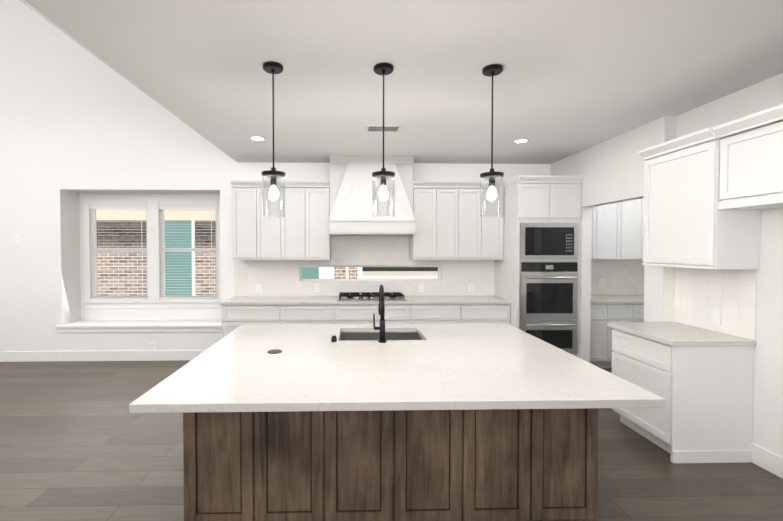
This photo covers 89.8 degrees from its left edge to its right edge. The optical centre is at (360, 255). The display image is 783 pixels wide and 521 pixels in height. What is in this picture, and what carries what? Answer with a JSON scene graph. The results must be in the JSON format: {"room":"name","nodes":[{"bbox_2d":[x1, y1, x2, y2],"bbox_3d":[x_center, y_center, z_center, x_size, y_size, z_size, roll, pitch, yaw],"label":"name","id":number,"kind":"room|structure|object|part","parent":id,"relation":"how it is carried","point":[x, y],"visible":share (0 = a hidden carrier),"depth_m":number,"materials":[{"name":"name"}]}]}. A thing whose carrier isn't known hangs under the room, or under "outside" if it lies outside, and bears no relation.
{"room":"kitchen","nodes":[
{"label":"kitchen","id":0,"kind":"room"},
{"bbox_2d":[0,0,550,350],"bbox_3d":[-1.131,-2.001,5.832,11.800,7.000,0.510,0,1,-1],"label":"wall","id":1,"kind":"structure","parent":0,"point":[78,123],"depth_m":5.53,"materials":[{"name":"white paint"}]},
{"bbox_2d":[0,350,205,361],"bbox_3d":[-4.393,1.431,5.548,5.200,0.146,0.016,0,1,-1],"label":"baseboard","id":2,"kind":"structure","parent":1,"relation":"attached to","point":[141,355],"depth_m":5.56,"materials":[{"name":"white wood"}]},
{"bbox_2d":[55,319,221,332],"bbox_3d":[-3.118,1.038,5.753,2.360,0.106,0.434,0,1,-1],"label":"sill","id":3,"kind":"structure","parent":1,"relation":"attached to","point":[189,325],"depth_m":5.57,"materials":[{"name":"white"}]},
{"bbox_2d":[81,199,220,308],"bbox_3d":[-3.134,-0.016,5.927,2.130,1.649,0.050,0,1,-1],"label":"window","id":4,"kind":"structure","parent":1,"relation":"in","point":[153,300],"depth_m":5.93,"materials":[{"name":"white"}]},
{"bbox_2d":[89,206,216,298],"bbox_3d":[-3.135,-0.044,5.957,1.902,1.409,0.044,0,1,-1],"label":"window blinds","id":5,"kind":"object","parent":4,"relation":"attached to","point":[141,218],"visible":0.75,"depth_m":5.94,"materials":[{"name":"white plastic"}]},
{"bbox_2d":[231,184,262,259],"bbox_3d":[-1.529,-0.442,5.418,0.381,0.964,0.348,0,1,-1],"label":"upper cabinet","id":6,"kind":"object","parent":1,"relation":"attached to","point":[247,218],"depth_m":5.25,"materials":[{"name":"white wood"}]},
{"bbox_2d":[263,184,286,259],"bbox_3d":[-1.230,-0.442,5.425,0.431,0.964,0.348,0,1,-1],"label":"upper cabinet","id":7,"kind":"object","parent":1,"relation":"attached to","point":[274,225],"depth_m":5.26,"materials":[{"name":"white wood"}]},
{"bbox_2d":[287,184,310,259],"bbox_3d":[-0.905,-0.442,5.433,0.431,0.964,0.348,0,1,-1],"label":"upper cabinet","id":8,"kind":"object","parent":1,"relation":"attached to","point":[299,230],"depth_m":5.27,"materials":[{"name":"white wood"}]},
{"bbox_2d":[311,184,330,259],"bbox_3d":[-0.605,-0.443,5.441,0.381,0.964,0.348,0,1,-1],"label":"upper cabinet","id":9,"kind":"object","parent":1,"relation":"attached to","point":[320,193],"depth_m":5.28,"materials":[{"name":"white wood"}]},
{"bbox_2d":[234,236,494,295],"bbox_3d":[0.075,0.153,5.639,3.753,0.866,0.008,0,1,-1],"label":"tile backsplash","id":10,"kind":"structure","parent":1,"relation":"attached to","point":[276,277],"depth_m":5.63,"materials":[{"name":"white tile"}]},
{"bbox_2d":[256,284,260,291],"bbox_3d":[-1.454,0.473,5.598,0.075,0.118,0.008,0,1,-1],"label":"outlet","id":11,"kind":"object","parent":10,"relation":"attached to","point":[258,287],"visible":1,"depth_m":5.60,"materials":[{"name":"white plastic"}]},
{"bbox_2d":[314,284,318,291],"bbox_3d":[-0.624,0.473,5.618,0.075,0.118,0.008,0,1,-1],"label":"outlet","id":12,"kind":"object","parent":10,"relation":"attached to","point":[316,287],"visible":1,"depth_m":5.62,"materials":[{"name":"white plastic"}]},
{"bbox_2d":[419,284,423,291],"bbox_3d":[0.885,0.472,5.656,0.075,0.118,0.008,0,1,-1],"label":"outlet","id":13,"kind":"object","parent":10,"relation":"attached to","point":[421,287],"visible":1,"depth_m":5.65,"materials":[{"name":"white plastic"}]},
{"bbox_2d":[468,284,473,291],"bbox_3d":[1.605,0.472,5.673,0.075,0.118,0.008,0,1,-1],"label":"outlet","id":14,"kind":"object","parent":10,"relation":"attached to","point":[470,287],"visible":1,"depth_m":5.67,"materials":[{"name":"white plastic"}]},
{"bbox_2d":[300,266,439,280],"bbox_3d":[0.149,0.259,5.728,2.048,0.224,0.060,0,1,-1],"label":"window","id":15,"kind":"structure","parent":1,"relation":"in","point":[301,279],"depth_m":5.70,"materials":[{"name":"white"}]},
{"bbox_2d":[329,156,415,235],"bbox_3d":[0.152,-0.795,5.346,1.124,1.044,0.562,0,1,-1],"label":"range hood","id":16,"kind":"object","parent":1,"relation":"attached to","point":[351,178],"visible":1,"depth_m":5.14,"materials":[{"name":"white wood"}]},
{"bbox_2d":[409,181,505,259],"bbox_3d":[1.335,-0.470,5.463,1.242,1.059,0.398,0,1,-1],"label":"upper cabinet","id":17,"kind":"object","parent":1,"relation":"attached to","point":[451,223],"visible":0.81,"depth_m":5.32,"materials":[{"name":"white wood"}]},
{"bbox_2d":[591,205,601,261],"bbox_3d":[3.089,-0.429,5.532,0.396,0.974,0.348,0,1,-1],"label":"upper cabinet","id":18,"kind":"object","parent":1,"relation":"attached to","point":[596,230],"depth_m":5.37,"materials":[{"name":"white wood"}]},
{"bbox_2d":[602,201,625,261],"bbox_3d":[3.405,-0.429,5.539,0.446,0.974,0.348,0,1,-1],"label":"upper cabinet","id":19,"kind":"object","parent":1,"relation":"attached to","point":[614,214],"depth_m":5.38,"materials":[{"name":"white wood"}]},
{"bbox_2d":[626,198,643,261],"bbox_3d":[3.744,-0.429,5.548,0.446,0.974,0.348,0,1,-1],"label":"upper cabinet","id":20,"kind":"object","parent":1,"relation":"attached to","point":[634,208],"depth_m":5.38,"materials":[{"name":"white wood"}]},
{"bbox_2d":[0,360,782,520],"bbox_3d":[-1.023,1.605,1.515,11.800,0.060,9.450,0,1,-1],"label":"floor","id":21,"kind":"structure","parent":0,"point":[79,441],"depth_m":2.89,"materials":[{"name":"brown wood"}]},
{"bbox_2d":[222,305,285,338],"bbox_3d":[-1.379,1.069,5.323,0.810,0.878,0.598,0,1,-1],"label":"base cabinet","id":22,"kind":"object","parent":21,"relation":"on","point":[234,317],"depth_m":5.02,"materials":[{"name":"white wood"}]},
{"bbox_2d":[220,296,510,304],"bbox_3d":[0.082,0.610,5.343,3.753,0.037,0.613,0,1,-1],"label":"countertop","id":23,"kind":"structure","parent":22,"relation":"on","point":[283,300],"depth_m":5.15,"materials":[{"name":"stone"}]},
{"bbox_2d":[337,292,406,300],"bbox_3d":[0.152,0.560,5.363,0.910,0.060,0.460,0,1,-1],"label":"cooktop","id":24,"kind":"object","parent":23,"relation":"in","point":[368,296],"visible":0.85,"depth_m":5.24,"materials":[{"name":"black metal"}]},
{"bbox_2d":[286,305,341,323],"bbox_3d":[-0.689,1.069,5.340,0.828,0.878,0.598,0,1,-1],"label":"base cabinet","id":25,"kind":"object","parent":21,"relation":"on","point":[295,314],"depth_m":5.04,"materials":[{"name":"white wood"}]},
{"bbox_2d":[342,304,417,323],"bbox_3d":[0.151,1.069,5.361,1.108,0.878,0.598,0,1,-1],"label":"base cabinet","id":26,"kind":"object","parent":21,"relation":"on","point":[394,313],"depth_m":5.07,"materials":[{"name":"white wood"}]},
{"bbox_2d":[183,408,599,520],"bbox_3d":[0.163,1.113,2.821,2.310,0.878,1.428,0,1,-1],"label":"kitchen island","id":27,"kind":"object","parent":21,"relation":"on","point":[480,465],"visible":0.46,"depth_m":2.12,"materials":[{"name":"brown wood"}]},
{"bbox_2d":[129,323,665,412],"bbox_3d":[0.163,0.634,2.635,2.393,0.082,1.795,0,1,-1],"label":"island countertop","id":28,"kind":"structure","parent":27,"relation":"on","point":[460,366],"depth_m":2.10,"materials":[{"name":"stone"}]},
{"bbox_2d":[267,349,281,353],"bbox_3d":[-0.563,0.633,2.575,0.094,0.004,0.094,0,1,-1],"label":"outlet","id":29,"kind":"object","parent":28,"relation":"on","point":[274,351],"visible":0.94,"depth_m":2.57,"materials":[{"name":"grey metal"}]},
{"bbox_3d":[-0.191,0.609,2.864,0.040,0.041,0.040,0,1,-1],"label":"soap button","id":30,"kind":"part","parent":28,"relation":"part of","materials":[{"name":"black metal"}]},
{"bbox_2d":[373,284,385,342],"bbox_3d":[0.141,0.423,2.922,0.098,0.411,0.217,0,1,-1],"label":"faucet","id":31,"kind":"object","parent":28,"relation":"on","point":[381,312],"visible":1,"depth_m":2.83,"materials":[{"name":"black metal"}]},
{"bbox_2d":[340,332,422,340],"bbox_3d":[0.167,0.779,3.136,0.684,0.223,0.484,0,1,-1],"label":"sink","id":32,"kind":"object","parent":28,"relation":"in","point":[351,336],"visible":0.06,"depth_m":3.36,"materials":[{"name":"silver metal"}]},
{"bbox_2d":[418,304,465,323],"bbox_3d":[0.971,1.068,5.381,0.788,0.878,0.598,0,1,-1],"label":"base cabinet","id":33,"kind":"object","parent":21,"relation":"on","point":[427,313],"depth_m":5.08,"materials":[{"name":"white wood"}]},
{"bbox_2d":[466,304,509,324],"bbox_3d":[1.598,1.068,5.396,0.722,0.878,0.598,0,1,-1],"label":"base cabinet","id":34,"kind":"object","parent":21,"relation":"on","point":[475,313],"depth_m":5.10,"materials":[{"name":"white wood"}]},
{"bbox_2d":[494,175,583,357],"bbox_3d":[2.368,0.256,5.286,0.810,2.505,0.828,0,1,-1],"label":"tall cabinet","id":35,"kind":"object","parent":21,"relation":"on","point":[542,198],"visible":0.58,"depth_m":4.93,"materials":[{"name":"white wood"}]},
{"bbox_2d":[519,261,577,353],"bbox_3d":[2.369,0.655,5.266,0.730,1.168,0.822,0,1,-1],"label":"wall oven","id":36,"kind":"object","parent":35,"relation":"in","point":[548,301],"visible":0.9,"depth_m":4.91,"materials":[{"name":"silver metal"}]},
{"bbox_2d":[520,223,577,259],"bbox_3d":[2.368,-0.182,5.285,0.730,0.461,0.756,0,1,-1],"label":"microwave","id":37,"kind":"object","parent":35,"relation":"in","point":[548,241],"visible":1,"depth_m":4.91,"materials":[{"name":"silver metal"}]},
{"bbox_2d":[590,302,613,367],"bbox_3d":[3.094,1.067,5.433,0.401,0.878,0.598,0,1,-1],"label":"base cabinet","id":38,"kind":"object","parent":21,"relation":"on","point":[601,350],"depth_m":5.14,"materials":[{"name":"white wood"}]},
{"bbox_2d":[591,294,643,301],"bbox_3d":[3.578,0.609,5.430,1.368,0.037,0.612,0,1,-1],"label":"countertop","id":39,"kind":"structure","parent":38,"relation":"on","point":[594,297],"depth_m":5.41,"materials":[{"name":"white stone"}]},
{"bbox_2d":[614,302,637,321],"bbox_3d":[3.407,1.067,5.440,0.457,0.878,0.598,0,1,-1],"label":"base cabinet","id":40,"kind":"object","parent":21,"relation":"on","point":[623,311],"depth_m":5.14,"materials":[{"name":"white wood"}]},
{"bbox_2d":[638,302,643,321],"bbox_3d":[3.748,1.067,5.449,0.456,0.878,0.598,0,1,-1],"label":"base cabinet","id":41,"kind":"object","parent":21,"relation":"on","point":[640,304],"depth_m":5.15,"materials":[{"name":"white wood"}]},
{"bbox_2d":[611,328,753,462],"bbox_3d":[2.628,1.105,3.267,0.610,0.878,0.710,0,1,-1],"label":"base cabinet","id":42,"kind":"object","parent":21,"relation":"on","point":[705,415],"visible":0.94,"depth_m":2.93,"materials":[{"name":"white wood"}]},
{"bbox_2d":[607,322,755,345],"bbox_3d":[2.615,0.646,3.270,0.635,0.037,0.745,0,1,-1],"label":"countertop","id":43,"kind":"structure","parent":42,"relation":"on","point":[673,334],"depth_m":3.12,"materials":[{"name":"stone"}]},
{"bbox_2d":[20,0,782,163],"bbox_3d":[-1.015,-3.270,1.130,11.800,4.050,8.850,0,1,-1],"label":"ceiling","id":44,"kind":"structure","parent":0,"point":[574,77],"depth_m":2.62,"materials":[{"name":"white paint"}]},
{"bbox_2d":[250,136,264,140],"bbox_3d":[-1.139,-1.297,4.348,0.170,0.008,0.170,0,1,-1],"label":"recessed light","id":45,"kind":"object","parent":44,"relation":"in","point":[258,138],"visible":0.98,"depth_m":4.34,"materials":[{"name":"white"}]},
{"bbox_2d":[261,61,284,216],"bbox_3d":[-0.585,-0.767,2.640,0.158,1.008,0.158,0,1,-1],"label":"pendant light","id":46,"kind":"object","parent":44,"relation":"hanging from","point":[272,68],"visible":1,"depth_m":2.62,"materials":[{"name":"clear glass"}]},
{"bbox_3d":[-0.585,-0.398,2.647,0.153,0.270,0.153,0,1,-1],"label":"lamp shade","id":47,"kind":"part","parent":46,"relation":"part of","materials":[{"name":"clear glass"}]},
{"bbox_3d":[-0.585,-0.420,2.646,0.052,0.099,0.052,0,1,-1],"label":"bulb","id":48,"kind":"part","parent":46,"relation":"part of","materials":[{"name":"beige glass"}]},
{"bbox_2d":[366,125,400,131],"bbox_3d":[0.234,-1.288,3.982,0.340,0.012,0.180,0,1,-1],"label":"ceiling vent","id":49,"kind":"object","parent":44,"relation":"in","point":[394,128],"visible":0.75,"depth_m":3.96,"materials":[{"name":"white metal"}]},
{"bbox_2d":[372,63,394,216],"bbox_3d":[0.159,-0.767,2.659,0.158,1.008,0.158,0,1,-1],"label":"pendant light","id":50,"kind":"object","parent":44,"relation":"hanging from","point":[383,175],"visible":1,"depth_m":2.64,"materials":[{"name":"black metal"}]},
{"bbox_3d":[0.159,-0.399,2.665,0.153,0.270,0.153,0,1,-1],"label":"lamp shade","id":51,"kind":"part","parent":50,"relation":"part of","materials":[{"name":"clear glass"}]},
{"bbox_3d":[0.159,-0.421,2.665,0.052,0.099,0.052,0,1,-1],"label":"bulb","id":52,"kind":"part","parent":50,"relation":"part of","materials":[{"name":"beige glass"}]},
{"bbox_2d":[480,64,503,217],"bbox_3d":[0.902,-0.768,2.677,0.158,1.008,0.158,0,1,-1],"label":"pendant light","id":53,"kind":"object","parent":44,"relation":"hanging from","point":[491,70],"visible":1,"depth_m":2.67,"materials":[{"name":"clear glass"}]},
{"bbox_3d":[0.902,-0.399,2.683,0.153,0.270,0.153,0,1,-1],"label":"lamp shade","id":54,"kind":"part","parent":53,"relation":"part of","materials":[{"name":"clear glass"}]},
{"bbox_3d":[0.902,-0.421,2.683,0.052,0.099,0.052,0,1,-1],"label":"bulb","id":55,"kind":"part","parent":53,"relation":"part of","materials":[{"name":"beige glass"}]},
{"bbox_2d":[513,139,528,142],"bbox_3d":[1.830,-1.299,4.451,0.170,0.008,0.170,0,1,-1],"label":"recessed light","id":56,"kind":"object","parent":44,"relation":"in","point":[520,140],"visible":0.96,"depth_m":4.43,"materials":[{"name":"white"}]},
{"bbox_2d":[599,279,603,286],"bbox_3d":[3.525,0.401,5.720,0.075,0.118,0.008,0,1,-1],"label":"outlet","id":57,"kind":"object","parent":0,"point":[601,282],"visible":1,"depth_m":5.72,"materials":[{"name":"white plastic"}]},
{"bbox_2d":[550,73,782,456],"bbox_3d":[3.878,0.015,1.308,2.010,3.126,8.850,0,1,-1],"label":"wall","id":58,"kind":"structure","parent":0,"point":[611,170],"depth_m":3.34,"materials":[{"name":"white paint"}]},
{"bbox_2d":[662,267,756,339],"bbox_3d":[2.879,0.363,3.275,0.109,0.528,0.739,0,1,-1],"label":"tile backsplash","id":59,"kind":"structure","parent":58,"relation":"attached to","point":[694,297],"depth_m":3.25,"materials":[{"name":"white tile"}]},
{"bbox_2d":[711,309,720,324],"bbox_3d":[2.924,0.505,3.217,0.006,0.120,0.075,0,1,-1],"label":"outlet","id":60,"kind":"object","parent":59,"relation":"attached to","point":[715,316],"visible":1,"depth_m":3.21,"materials":[{"name":"white plastic"}]},
{"bbox_2d":[638,104,782,269],"bbox_3d":[2.748,-0.411,2.654,0.400,1.039,1.830,0,1,-1],"label":"upper cabinet","id":61,"kind":"object","parent":58,"relation":"attached to","point":[708,196],"visible":1,"depth_m":2.88,"materials":[{"name":"white wood"}]},
{"bbox_2d":[750,442,782,478],"bbox_3d":[3.010,1.529,-0.082,0.016,0.146,6.060,0,1,-1],"label":"baseboard","id":62,"kind":"structure","parent":58,"relation":"attached to","point":[767,460],"depth_m":2.82,"materials":[{"name":"white wood"}]},
{"label":"outside","id":63,"kind":"structure","parent":0,"visible":0},
{"bbox_2d":[96,209,437,295],"bbox_3d":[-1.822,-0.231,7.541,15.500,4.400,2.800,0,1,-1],"label":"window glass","id":64,"kind":"object","parent":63,"point":[369,272],"visible":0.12,"depth_m":8.66,"materials":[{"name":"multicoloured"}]}
]}

